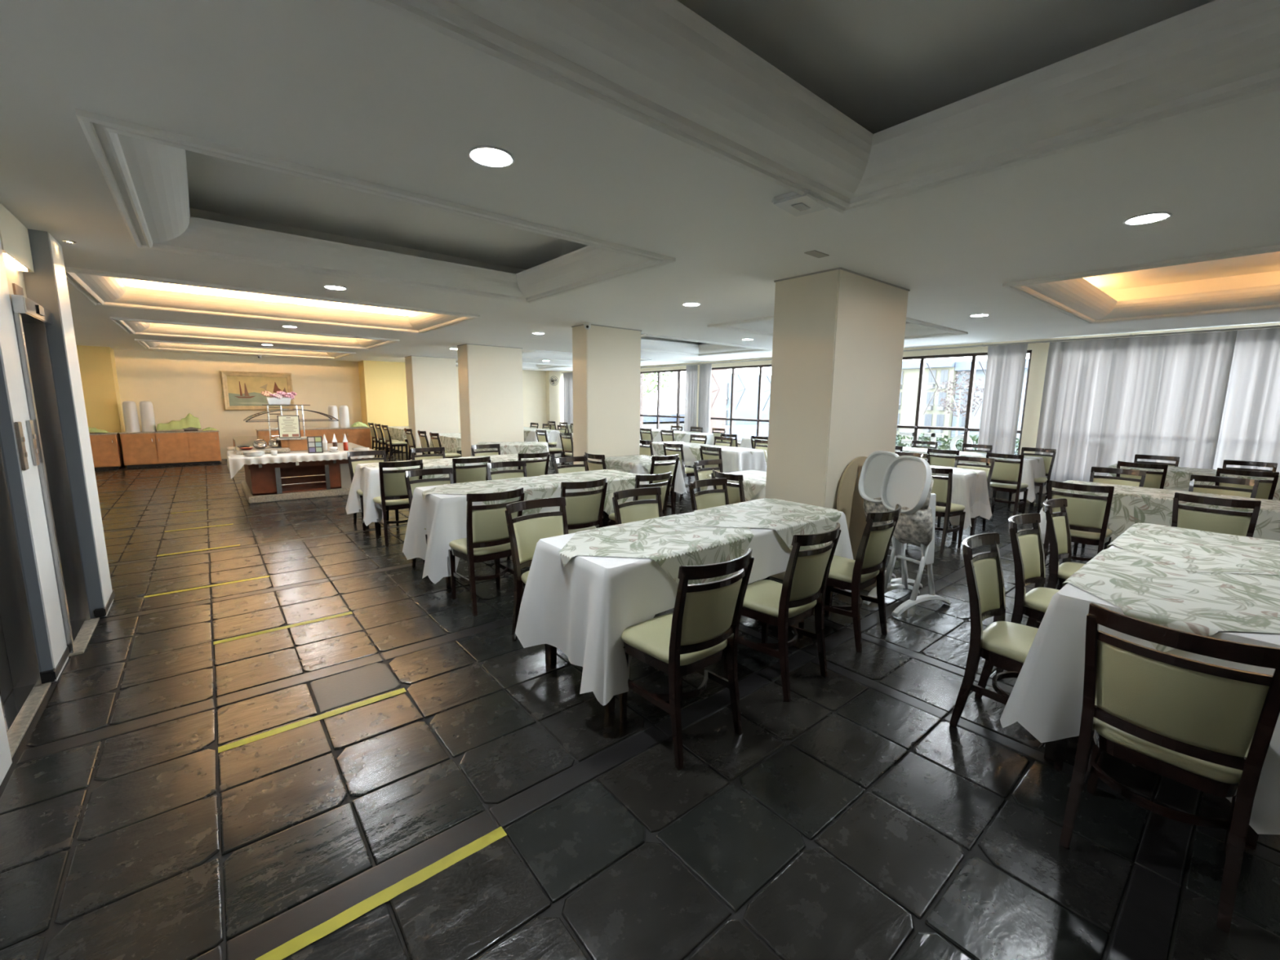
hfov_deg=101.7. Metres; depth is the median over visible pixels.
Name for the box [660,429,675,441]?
dining chair
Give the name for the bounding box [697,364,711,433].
sheer curtain
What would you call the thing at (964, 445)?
dining chair
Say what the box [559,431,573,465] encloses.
dining chair
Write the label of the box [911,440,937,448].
dining chair
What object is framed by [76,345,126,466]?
wall
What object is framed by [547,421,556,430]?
dining chair
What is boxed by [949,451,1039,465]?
topper
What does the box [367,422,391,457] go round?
dining chair
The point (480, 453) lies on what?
dining chair
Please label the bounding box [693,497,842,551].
topper
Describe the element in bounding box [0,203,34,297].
lintel
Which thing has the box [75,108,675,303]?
trim
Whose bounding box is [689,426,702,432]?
dining chair
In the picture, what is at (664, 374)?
tree
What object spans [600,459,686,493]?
tablecloth
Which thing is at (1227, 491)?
dining chair
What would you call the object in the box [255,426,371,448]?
base cabinet
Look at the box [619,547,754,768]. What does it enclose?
dining chair
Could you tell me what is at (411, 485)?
dining chair
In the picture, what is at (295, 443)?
riser
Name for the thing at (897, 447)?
dining chair
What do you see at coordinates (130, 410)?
urn
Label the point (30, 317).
door
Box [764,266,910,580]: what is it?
column
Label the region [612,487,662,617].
dining chair
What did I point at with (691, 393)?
sheer curtain
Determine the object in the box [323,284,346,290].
recessed light
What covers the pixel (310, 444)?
picture
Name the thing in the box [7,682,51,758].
threshold
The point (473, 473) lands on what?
dining chair
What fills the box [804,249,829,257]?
ceiling hatch
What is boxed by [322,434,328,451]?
sauce bottle
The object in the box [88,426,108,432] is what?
greens
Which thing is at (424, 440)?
dining chair
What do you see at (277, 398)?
flower planter
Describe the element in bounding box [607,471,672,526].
dining chair
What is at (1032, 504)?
dining table
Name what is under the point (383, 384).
wall
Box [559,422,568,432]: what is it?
dining chair
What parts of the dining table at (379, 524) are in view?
leg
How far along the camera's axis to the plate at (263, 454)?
7.54 m
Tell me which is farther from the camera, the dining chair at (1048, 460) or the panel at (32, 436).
the dining chair at (1048, 460)
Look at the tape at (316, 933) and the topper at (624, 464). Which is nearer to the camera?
the tape at (316, 933)
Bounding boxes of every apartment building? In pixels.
[725,373,771,425]
[895,358,971,449]
[949,359,1029,454]
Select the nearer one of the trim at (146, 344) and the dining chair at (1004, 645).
the dining chair at (1004, 645)
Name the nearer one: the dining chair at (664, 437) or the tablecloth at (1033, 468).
the tablecloth at (1033, 468)
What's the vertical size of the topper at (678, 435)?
0.401 m
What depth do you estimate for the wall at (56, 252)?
3.62 m
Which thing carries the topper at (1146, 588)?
on the tablecloth at (1046, 697)
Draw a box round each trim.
[64,266,479,333]
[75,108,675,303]
[110,316,399,349]
[134,338,355,359]
[368,0,1279,213]
[455,360,572,368]
[521,349,651,362]
[640,333,772,355]
[707,315,968,339]
[1002,244,1279,324]
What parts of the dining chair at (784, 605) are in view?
leg, leg, seat frame, seat, post, rail, panel, rail, cross rail, post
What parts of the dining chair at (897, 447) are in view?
rail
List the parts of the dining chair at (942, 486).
panel, cross rail, rail, rail, post, seat frame, seat, leg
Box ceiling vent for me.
[771,189,827,216]
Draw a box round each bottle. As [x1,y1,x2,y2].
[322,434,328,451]
[332,433,337,450]
[342,433,348,450]
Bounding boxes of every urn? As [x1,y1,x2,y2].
[122,400,140,432]
[139,400,156,431]
[328,405,338,427]
[338,405,350,427]
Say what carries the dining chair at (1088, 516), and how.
on the floor
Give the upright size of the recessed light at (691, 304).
0.008 m
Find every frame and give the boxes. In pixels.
[0,353,55,684]
[22,228,105,617]
[276,415,301,438]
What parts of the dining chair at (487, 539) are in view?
leg, post, seat, seat frame, rail, rail, panel, cross rail, leg, post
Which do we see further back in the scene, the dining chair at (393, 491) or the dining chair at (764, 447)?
the dining chair at (764, 447)
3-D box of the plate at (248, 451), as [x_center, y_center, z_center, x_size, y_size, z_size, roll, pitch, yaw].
[-5.630,-0.405,7.600,0.256,0.023,0.256,-6,11,-39]
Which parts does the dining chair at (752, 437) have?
rail, panel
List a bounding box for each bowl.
[327,446,339,452]
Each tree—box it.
[643,372,675,399]
[934,370,983,443]
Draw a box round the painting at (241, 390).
[220,370,294,410]
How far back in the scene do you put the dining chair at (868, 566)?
3.31 m
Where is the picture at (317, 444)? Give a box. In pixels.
[315,442,321,446]
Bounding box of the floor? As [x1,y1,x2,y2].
[0,452,1279,959]
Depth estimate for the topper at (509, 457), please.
6.91 m
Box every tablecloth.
[345,457,542,526]
[401,475,647,583]
[514,511,853,705]
[524,430,559,448]
[554,434,565,457]
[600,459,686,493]
[640,431,714,445]
[648,444,766,472]
[706,477,765,500]
[739,437,753,448]
[933,453,1046,502]
[933,468,992,529]
[1000,545,1279,835]
[1039,498,1271,545]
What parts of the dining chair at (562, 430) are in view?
seat, rail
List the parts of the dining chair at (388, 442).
post, panel, post, seat frame, seat, leg, leg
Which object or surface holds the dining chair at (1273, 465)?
on the floor
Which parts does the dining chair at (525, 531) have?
post, seat, rail, rail, cross rail, panel, leg, post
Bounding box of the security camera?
[582,322,591,329]
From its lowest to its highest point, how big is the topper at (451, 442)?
0.488 m
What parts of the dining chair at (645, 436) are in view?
rail, panel, post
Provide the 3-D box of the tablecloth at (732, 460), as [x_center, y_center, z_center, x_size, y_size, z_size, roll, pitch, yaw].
[1.115,-0.315,9.329,0.900,0.578,2.382,-6,11,-39]
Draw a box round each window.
[640,368,685,429]
[710,364,771,444]
[897,350,1031,454]
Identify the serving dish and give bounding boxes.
[237,445,250,448]
[240,447,253,449]
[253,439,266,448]
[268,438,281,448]
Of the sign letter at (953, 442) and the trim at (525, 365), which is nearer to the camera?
the sign letter at (953, 442)
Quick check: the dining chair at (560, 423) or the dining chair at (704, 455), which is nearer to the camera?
the dining chair at (704, 455)
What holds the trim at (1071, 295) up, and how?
attached to the ceiling
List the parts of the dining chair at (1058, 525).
post, rail, cross rail, panel, seat frame, rail, post, seat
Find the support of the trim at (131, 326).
attached to the ceiling
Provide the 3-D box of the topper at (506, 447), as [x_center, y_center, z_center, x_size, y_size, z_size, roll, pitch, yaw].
[-2.319,-0.476,9.443,1.362,0.377,0.856,-1,9,-9]
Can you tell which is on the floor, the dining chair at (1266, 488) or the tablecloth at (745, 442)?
the dining chair at (1266, 488)
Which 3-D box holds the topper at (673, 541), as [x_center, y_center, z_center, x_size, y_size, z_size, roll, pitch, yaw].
[0.161,0.512,3.168,1.443,0.401,0.774,-6,11,-39]
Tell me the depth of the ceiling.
2.43 m
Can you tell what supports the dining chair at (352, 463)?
on the floor
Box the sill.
[737,444,1042,504]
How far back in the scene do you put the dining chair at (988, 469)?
6.51 m
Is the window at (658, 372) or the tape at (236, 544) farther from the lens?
the window at (658, 372)
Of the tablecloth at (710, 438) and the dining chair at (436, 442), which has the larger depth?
the tablecloth at (710, 438)
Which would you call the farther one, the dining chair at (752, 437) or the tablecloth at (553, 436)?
the tablecloth at (553, 436)
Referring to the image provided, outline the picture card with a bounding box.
[306,435,323,453]
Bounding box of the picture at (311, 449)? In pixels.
[309,447,315,452]
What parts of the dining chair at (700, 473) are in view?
post, rail, cross rail, panel, post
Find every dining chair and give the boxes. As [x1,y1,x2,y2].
[346,449,399,530]
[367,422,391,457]
[373,423,399,458]
[373,459,422,546]
[381,424,407,461]
[404,427,422,460]
[404,467,453,578]
[410,447,445,460]
[417,430,447,454]
[429,431,461,457]
[448,487,524,616]
[452,456,490,483]
[471,444,500,456]
[485,460,527,557]
[505,497,568,665]
[517,451,550,476]
[529,422,538,428]
[535,429,562,467]
[542,423,551,457]
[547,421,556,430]
[548,425,567,457]
[553,456,607,527]
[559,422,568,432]
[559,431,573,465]
[559,477,607,533]
[583,452,606,527]
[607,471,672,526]
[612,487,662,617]
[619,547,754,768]
[639,440,653,456]
[640,427,653,445]
[648,453,679,515]
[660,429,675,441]
[662,442,694,501]
[671,425,682,431]
[688,434,706,483]
[688,478,761,581]
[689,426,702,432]
[693,458,722,492]
[698,435,733,468]
[699,445,724,473]
[711,427,725,441]
[711,469,745,504]
[720,433,737,447]
[724,522,840,702]
[751,435,768,448]
[753,439,768,463]
[798,503,901,653]
[894,445,902,453]
[895,451,928,462]
[906,467,965,553]
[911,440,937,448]
[926,448,959,467]
[937,455,995,535]
[949,532,1068,771]
[961,443,992,453]
[986,452,1028,515]
[995,512,1058,672]
[1008,447,1056,511]
[1034,497,1084,628]
[1043,480,1114,568]
[1059,602,1279,932]
[1072,466,1146,554]
[1115,461,1168,488]
[1133,453,1179,466]
[1171,492,1261,537]
[1188,474,1259,497]
[1214,467,1279,499]
[1222,459,1277,471]
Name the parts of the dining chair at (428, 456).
post, rail, cross rail, panel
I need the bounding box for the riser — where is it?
[275,436,307,450]
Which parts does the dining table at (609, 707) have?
leg, leg, leg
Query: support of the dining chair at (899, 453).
on the floor
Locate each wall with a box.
[47,232,113,616]
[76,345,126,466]
[113,349,546,458]
[358,360,408,453]
[545,370,564,429]
[696,368,699,430]
[1013,347,1048,503]
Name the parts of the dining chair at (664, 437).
rail, panel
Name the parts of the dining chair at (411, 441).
post, rail, panel, post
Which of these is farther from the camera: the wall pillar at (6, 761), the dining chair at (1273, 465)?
the dining chair at (1273, 465)
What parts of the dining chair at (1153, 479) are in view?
post, panel, rail, cross rail, post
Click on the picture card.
(314, 443)
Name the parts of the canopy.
post, arch rail, arch glass, arch rail, post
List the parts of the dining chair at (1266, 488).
post, panel, cross rail, rail, post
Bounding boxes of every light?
[2,251,28,271]
[62,240,76,244]
[130,284,275,302]
[281,325,297,328]
[297,302,405,315]
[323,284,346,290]
[466,145,515,167]
[532,332,544,334]
[682,302,700,306]
[969,313,989,316]
[1122,212,1172,225]
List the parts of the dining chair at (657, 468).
post, panel, rail, cross rail, post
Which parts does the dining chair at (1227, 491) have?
post, panel, cross rail, rail, post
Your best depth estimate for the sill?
8.56 m
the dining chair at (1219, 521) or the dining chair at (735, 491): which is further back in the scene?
the dining chair at (735, 491)
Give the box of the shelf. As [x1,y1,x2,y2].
[262,404,310,405]
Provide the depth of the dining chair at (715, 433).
13.04 m
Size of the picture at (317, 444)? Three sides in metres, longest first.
0.076 x 0.066 x 0.003 m
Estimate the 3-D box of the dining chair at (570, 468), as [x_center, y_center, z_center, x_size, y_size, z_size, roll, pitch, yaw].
[-0.682,0.208,5.926,0.434,0.902,0.533,-6,11,-39]
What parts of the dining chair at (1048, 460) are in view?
leg, cross rail, panel, rail, seat frame, seat, leg, post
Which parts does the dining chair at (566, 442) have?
post, rail, panel, seat, post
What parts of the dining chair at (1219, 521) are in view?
post, panel, cross rail, rail, post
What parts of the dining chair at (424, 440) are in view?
rail, panel, post, seat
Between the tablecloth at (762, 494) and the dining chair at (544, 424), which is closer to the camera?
the tablecloth at (762, 494)
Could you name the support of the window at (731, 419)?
in the wall at (698, 371)
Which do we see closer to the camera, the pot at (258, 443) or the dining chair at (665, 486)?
the dining chair at (665, 486)
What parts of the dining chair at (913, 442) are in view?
cross rail, rail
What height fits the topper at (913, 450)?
0.401 m
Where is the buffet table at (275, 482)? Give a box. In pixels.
[226,442,375,503]
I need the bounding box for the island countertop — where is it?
[226,442,375,455]
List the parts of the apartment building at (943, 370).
pane, pane, pane, pane, pane, pane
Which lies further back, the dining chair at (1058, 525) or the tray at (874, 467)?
the tray at (874, 467)
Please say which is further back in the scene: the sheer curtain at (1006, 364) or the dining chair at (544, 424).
the dining chair at (544, 424)
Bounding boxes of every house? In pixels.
[642,411,684,431]
[724,424,768,443]
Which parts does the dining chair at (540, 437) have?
rail, panel, post, seat frame, seat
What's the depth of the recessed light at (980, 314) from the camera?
5.99 m
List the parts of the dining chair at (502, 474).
post, rail, cross rail, panel, post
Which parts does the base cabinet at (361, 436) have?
door, door, door, door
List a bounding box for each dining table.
[365,522,381,536]
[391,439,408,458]
[423,514,609,589]
[546,576,833,713]
[671,491,675,515]
[951,517,977,540]
[1017,498,1034,511]
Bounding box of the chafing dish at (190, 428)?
[182,426,198,431]
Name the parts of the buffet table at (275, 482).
door frame, rod, rod, door frame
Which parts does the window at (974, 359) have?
stay arm, stay arm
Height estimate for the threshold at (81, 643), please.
0.015 m
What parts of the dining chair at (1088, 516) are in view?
post, cross rail, panel, rail, rail, seat frame, seat, post, leg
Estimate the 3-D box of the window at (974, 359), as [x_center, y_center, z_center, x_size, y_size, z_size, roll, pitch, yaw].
[5.198,-1.318,9.697,0.285,1.920,3.367,-6,11,-39]
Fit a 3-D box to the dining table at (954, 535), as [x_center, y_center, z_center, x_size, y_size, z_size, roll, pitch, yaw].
[3.216,0.169,6.929,0.660,0.765,2.120,-6,11,-39]
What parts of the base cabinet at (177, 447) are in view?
door, door, door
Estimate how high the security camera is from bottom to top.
0.092 m
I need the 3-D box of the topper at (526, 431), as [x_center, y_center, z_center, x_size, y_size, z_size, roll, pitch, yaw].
[-2.800,-1.148,13.930,0.782,0.401,1.434,-6,11,-36]
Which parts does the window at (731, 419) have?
stay arm, stay arm, stay arm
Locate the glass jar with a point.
(273, 452)
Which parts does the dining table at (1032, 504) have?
leg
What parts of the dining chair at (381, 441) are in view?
post, panel, post, seat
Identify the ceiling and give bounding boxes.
[0,0,1279,371]
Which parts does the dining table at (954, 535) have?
leg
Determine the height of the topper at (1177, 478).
0.641 m
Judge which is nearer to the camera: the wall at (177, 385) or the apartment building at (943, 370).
the wall at (177, 385)
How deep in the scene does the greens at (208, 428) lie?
12.07 m
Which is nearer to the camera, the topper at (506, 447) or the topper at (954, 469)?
the topper at (954, 469)
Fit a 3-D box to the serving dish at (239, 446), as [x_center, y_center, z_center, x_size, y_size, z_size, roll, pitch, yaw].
[-6.188,-0.512,8.140,0.180,0.032,0.180,-6,11,-39]
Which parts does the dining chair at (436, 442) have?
rail, panel, post, seat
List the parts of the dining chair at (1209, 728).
post, leg, seat frame, rail, seat, panel, rail, cross rail, leg, post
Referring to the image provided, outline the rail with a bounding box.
[561,324,1279,373]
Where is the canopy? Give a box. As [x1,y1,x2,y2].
[243,404,338,439]
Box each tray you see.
[858,450,899,503]
[880,455,932,513]
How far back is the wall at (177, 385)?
13.09 m
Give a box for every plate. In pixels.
[12,283,23,295]
[243,450,264,453]
[243,453,265,456]
[352,447,369,448]
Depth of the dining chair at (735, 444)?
10.70 m
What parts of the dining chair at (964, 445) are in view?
panel, cross rail, rail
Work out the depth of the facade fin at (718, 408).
14.10 m
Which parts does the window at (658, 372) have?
stay arm, frame, stay arm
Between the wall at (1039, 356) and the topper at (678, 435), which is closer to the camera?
the wall at (1039, 356)
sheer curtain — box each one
[563,373,573,425]
[684,364,697,431]
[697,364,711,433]
[977,343,1027,499]
[1028,330,1237,503]
[1213,327,1279,474]
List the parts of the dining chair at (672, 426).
rail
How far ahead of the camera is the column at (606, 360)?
7.36 m
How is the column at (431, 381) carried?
on the floor
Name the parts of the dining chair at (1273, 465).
cross rail, rail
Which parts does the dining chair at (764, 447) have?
rail, cross rail, panel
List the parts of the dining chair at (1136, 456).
cross rail, rail, post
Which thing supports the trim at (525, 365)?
attached to the ceiling
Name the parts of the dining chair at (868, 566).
leg, leg, seat frame, seat, post, rail, panel, cross rail, rail, post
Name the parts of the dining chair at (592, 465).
rail, cross rail, panel, post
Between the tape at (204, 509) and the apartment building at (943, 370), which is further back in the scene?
the apartment building at (943, 370)
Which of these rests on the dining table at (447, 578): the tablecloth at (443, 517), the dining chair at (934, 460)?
the tablecloth at (443, 517)
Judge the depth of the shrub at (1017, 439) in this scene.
9.66 m
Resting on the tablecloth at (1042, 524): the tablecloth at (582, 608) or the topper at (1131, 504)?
the topper at (1131, 504)
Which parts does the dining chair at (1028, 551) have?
post, rail, cross rail, panel, rail, seat frame, post, seat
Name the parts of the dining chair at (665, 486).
seat, seat frame, post, panel, rail, cross rail, post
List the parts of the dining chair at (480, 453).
post, rail, cross rail, panel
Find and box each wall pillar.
[0,238,68,683]
[0,698,12,785]
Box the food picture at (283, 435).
[282,434,298,436]
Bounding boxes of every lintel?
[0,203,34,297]
[564,322,1279,372]
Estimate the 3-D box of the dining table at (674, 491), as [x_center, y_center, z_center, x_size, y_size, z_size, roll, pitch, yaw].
[-0.002,0.101,7.140,0.700,0.765,0.800,-6,11,-39]
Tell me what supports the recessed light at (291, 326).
in the ceiling
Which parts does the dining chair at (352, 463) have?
post, seat, leg, rail, cross rail, panel, post, leg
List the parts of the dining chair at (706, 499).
post, rail, cross rail, panel, post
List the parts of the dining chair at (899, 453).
rail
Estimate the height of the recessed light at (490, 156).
0.008 m
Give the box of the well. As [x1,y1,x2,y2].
[232,435,290,454]
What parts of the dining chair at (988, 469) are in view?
leg, post, leg, panel, cross rail, rail, post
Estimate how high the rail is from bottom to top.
0.034 m
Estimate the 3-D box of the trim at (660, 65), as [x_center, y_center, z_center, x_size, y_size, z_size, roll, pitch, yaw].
[0.633,-1.246,0.988,3.440,0.203,2.660,-6,11,-39]
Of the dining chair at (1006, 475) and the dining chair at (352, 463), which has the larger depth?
the dining chair at (1006, 475)
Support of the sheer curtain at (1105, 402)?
hanging from the rail
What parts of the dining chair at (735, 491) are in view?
post, rail, panel, cross rail, post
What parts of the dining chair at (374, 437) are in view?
panel, post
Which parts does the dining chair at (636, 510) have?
post, rail, cross rail, panel, post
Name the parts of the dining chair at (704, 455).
post, cross rail, rail, panel, post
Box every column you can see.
[404,355,458,460]
[456,343,524,457]
[571,324,641,464]
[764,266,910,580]
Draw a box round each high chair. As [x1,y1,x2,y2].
[858,450,922,595]
[862,455,951,617]
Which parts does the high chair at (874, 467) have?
seat, leg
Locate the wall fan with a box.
[550,376,558,385]
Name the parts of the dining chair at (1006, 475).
leg, rail, panel, rail, cross rail, seat frame, seat, post, leg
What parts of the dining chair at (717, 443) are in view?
panel, cross rail, rail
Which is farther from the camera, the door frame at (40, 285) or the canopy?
the canopy
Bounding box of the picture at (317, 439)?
[315,437,320,441]
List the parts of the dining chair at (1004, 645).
post, rail, cross rail, panel, post, rail, seat frame, seat, leg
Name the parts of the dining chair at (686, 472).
post, cross rail, rail, panel, post, seat, seat frame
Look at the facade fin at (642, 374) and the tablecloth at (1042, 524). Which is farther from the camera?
the facade fin at (642, 374)
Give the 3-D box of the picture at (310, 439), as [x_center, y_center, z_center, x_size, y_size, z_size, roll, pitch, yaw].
[-5.079,-0.624,8.053,0.076,0.066,0.003,-5,0,-33]
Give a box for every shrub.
[895,431,909,447]
[904,431,956,449]
[946,434,978,451]
[1014,438,1019,454]
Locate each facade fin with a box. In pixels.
[641,373,643,428]
[710,368,727,433]
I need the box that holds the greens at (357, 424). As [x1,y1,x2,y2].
[351,421,367,426]
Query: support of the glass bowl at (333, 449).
on the tablecloth at (236, 464)
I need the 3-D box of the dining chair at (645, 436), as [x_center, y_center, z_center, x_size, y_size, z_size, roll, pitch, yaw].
[0.279,-0.833,12.879,0.533,0.902,0.434,-6,11,-39]
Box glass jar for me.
[271,450,277,455]
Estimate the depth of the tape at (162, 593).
4.27 m
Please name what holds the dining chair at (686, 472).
on the floor
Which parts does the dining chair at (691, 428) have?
rail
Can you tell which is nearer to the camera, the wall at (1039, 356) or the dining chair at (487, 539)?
the dining chair at (487, 539)
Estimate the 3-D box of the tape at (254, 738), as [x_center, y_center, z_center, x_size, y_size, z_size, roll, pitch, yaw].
[-1.565,1.162,2.555,0.785,0.001,0.050,-6,11,-39]
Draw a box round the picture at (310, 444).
[308,442,315,447]
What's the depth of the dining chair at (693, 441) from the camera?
10.33 m
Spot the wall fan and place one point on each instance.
(552, 380)
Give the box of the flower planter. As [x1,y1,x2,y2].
[261,391,297,404]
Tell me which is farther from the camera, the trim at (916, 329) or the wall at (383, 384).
the wall at (383, 384)
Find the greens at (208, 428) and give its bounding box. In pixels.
[202,426,216,431]
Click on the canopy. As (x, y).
(246, 420)
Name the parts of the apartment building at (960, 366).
pane, pane, pane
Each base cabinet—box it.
[88,431,122,470]
[119,429,221,467]
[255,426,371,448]
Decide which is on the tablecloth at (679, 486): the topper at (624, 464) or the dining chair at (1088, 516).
the topper at (624, 464)
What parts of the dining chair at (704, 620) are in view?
leg, seat frame, seat, post, leg, rail, panel, rail, cross rail, post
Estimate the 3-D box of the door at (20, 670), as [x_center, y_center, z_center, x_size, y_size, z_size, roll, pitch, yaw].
[-3.012,0.122,2.325,0.197,2.073,0.796,-6,11,-39]
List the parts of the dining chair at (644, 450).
panel, rail, post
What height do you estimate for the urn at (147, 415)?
0.670 m
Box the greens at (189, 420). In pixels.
[155,413,201,430]
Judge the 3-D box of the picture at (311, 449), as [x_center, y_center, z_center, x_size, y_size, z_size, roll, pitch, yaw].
[-5.065,-0.465,8.053,0.076,0.066,0.003,-5,0,-33]
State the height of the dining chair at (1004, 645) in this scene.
0.902 m
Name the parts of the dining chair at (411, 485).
post, rail, cross rail, panel, post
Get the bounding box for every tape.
[143,575,269,597]
[156,544,239,556]
[164,523,233,532]
[171,509,208,513]
[213,611,352,644]
[217,688,406,752]
[254,826,506,959]
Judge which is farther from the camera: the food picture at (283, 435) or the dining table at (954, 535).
the food picture at (283, 435)
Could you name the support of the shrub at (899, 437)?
in the planter
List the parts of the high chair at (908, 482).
leg, frame, leg, seat, leg, backrest, frame, leg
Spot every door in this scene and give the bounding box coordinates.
[0,432,42,735]
[9,293,91,653]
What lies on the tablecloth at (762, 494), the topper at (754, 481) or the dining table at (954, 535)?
the topper at (754, 481)
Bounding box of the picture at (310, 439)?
[308,437,314,441]
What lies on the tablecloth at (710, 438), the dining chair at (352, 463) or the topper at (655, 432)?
the topper at (655, 432)
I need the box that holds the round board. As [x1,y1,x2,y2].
[835,456,866,588]
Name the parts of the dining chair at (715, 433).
panel, rail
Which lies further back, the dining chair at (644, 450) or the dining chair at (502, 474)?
the dining chair at (644, 450)
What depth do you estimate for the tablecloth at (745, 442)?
11.47 m
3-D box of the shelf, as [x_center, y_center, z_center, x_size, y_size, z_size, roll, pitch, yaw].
[-5.911,-1.254,8.714,0.640,0.010,0.320,-6,11,-39]
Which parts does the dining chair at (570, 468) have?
post, rail, cross rail, panel, post, leg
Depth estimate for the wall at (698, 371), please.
13.74 m
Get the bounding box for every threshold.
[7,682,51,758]
[68,617,99,656]
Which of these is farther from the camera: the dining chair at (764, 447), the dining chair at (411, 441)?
the dining chair at (411, 441)
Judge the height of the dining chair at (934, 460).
0.902 m
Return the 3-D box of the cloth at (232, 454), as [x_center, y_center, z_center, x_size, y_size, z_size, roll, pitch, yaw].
[-6.107,-0.270,7.853,0.160,0.241,1.300,-6,11,-39]
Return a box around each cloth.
[226,450,243,473]
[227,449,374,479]
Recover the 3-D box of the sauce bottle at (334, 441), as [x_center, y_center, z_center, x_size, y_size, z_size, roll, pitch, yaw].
[-5.010,-0.624,8.558,0.078,0.280,0.079,-6,11,-39]
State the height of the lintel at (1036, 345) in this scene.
0.160 m
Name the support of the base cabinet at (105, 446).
on the floor
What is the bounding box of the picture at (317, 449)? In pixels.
[315,447,321,452]
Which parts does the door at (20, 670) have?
door panel, door panel, sill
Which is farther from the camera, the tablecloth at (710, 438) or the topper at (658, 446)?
the tablecloth at (710, 438)
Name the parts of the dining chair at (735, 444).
rail, panel, post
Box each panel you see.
[13,421,29,471]
[26,419,39,466]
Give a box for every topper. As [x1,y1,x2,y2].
[360,457,465,479]
[387,426,408,441]
[422,476,560,515]
[429,432,461,453]
[444,453,540,471]
[470,441,550,466]
[524,428,552,441]
[527,469,639,515]
[559,514,753,584]
[564,424,573,432]
[604,455,679,472]
[640,429,678,439]
[652,441,708,456]
[665,431,706,441]
[688,444,754,468]
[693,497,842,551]
[709,470,766,501]
[894,447,964,460]
[929,465,979,479]
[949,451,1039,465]
[1052,480,1279,546]
[1062,548,1279,653]
[1106,462,1279,491]
[1106,523,1279,574]
[1208,497,1279,541]
[1220,474,1279,500]
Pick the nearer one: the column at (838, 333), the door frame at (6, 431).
the door frame at (6, 431)
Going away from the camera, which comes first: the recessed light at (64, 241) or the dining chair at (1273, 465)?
the recessed light at (64, 241)
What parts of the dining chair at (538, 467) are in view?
post, rail, panel, cross rail, post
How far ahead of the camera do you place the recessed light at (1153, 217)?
2.84 m
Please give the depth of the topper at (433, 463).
6.23 m
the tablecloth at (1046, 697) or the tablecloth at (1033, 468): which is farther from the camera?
the tablecloth at (1033, 468)
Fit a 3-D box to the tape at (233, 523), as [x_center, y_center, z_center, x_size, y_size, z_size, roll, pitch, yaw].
[-5.244,0.568,6.213,0.628,0.001,0.050,-6,11,-39]
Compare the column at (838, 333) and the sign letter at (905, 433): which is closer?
the column at (838, 333)
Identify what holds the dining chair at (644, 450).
on the floor
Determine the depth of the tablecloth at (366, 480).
5.88 m
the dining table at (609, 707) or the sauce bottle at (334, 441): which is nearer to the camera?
the dining table at (609, 707)
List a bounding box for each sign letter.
[899,431,914,444]
[924,432,943,446]
[950,434,973,450]
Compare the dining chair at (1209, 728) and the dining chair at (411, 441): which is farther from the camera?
the dining chair at (411, 441)
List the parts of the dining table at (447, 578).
leg, leg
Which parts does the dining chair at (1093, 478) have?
leg, post, panel, cross rail, rail, post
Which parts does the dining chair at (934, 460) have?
cross rail, panel, rail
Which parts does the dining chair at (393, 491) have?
leg, post, seat, seat frame, rail, rail, panel, cross rail, post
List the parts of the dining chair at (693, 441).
cross rail, panel, rail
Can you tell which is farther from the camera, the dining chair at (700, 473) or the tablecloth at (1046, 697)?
the dining chair at (700, 473)
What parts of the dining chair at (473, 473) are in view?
post, cross rail, panel, rail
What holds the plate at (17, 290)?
attached to the lintel at (14, 235)
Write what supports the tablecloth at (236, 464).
on the island countertop
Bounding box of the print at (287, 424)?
[280,417,296,431]
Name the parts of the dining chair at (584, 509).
post, seat, rail, rail, panel, cross rail, post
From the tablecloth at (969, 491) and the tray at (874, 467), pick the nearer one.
the tray at (874, 467)
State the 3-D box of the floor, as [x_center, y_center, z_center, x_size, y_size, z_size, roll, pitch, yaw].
[-1.082,0.507,7.325,13.100,0.122,21.400,-6,11,-39]
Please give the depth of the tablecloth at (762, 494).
5.12 m
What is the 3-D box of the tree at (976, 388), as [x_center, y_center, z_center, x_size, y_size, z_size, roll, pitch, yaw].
[18.612,-1.623,30.879,2.588,9.482,2.467,-1,9,-11]
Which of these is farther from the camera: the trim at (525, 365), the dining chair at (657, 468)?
the trim at (525, 365)

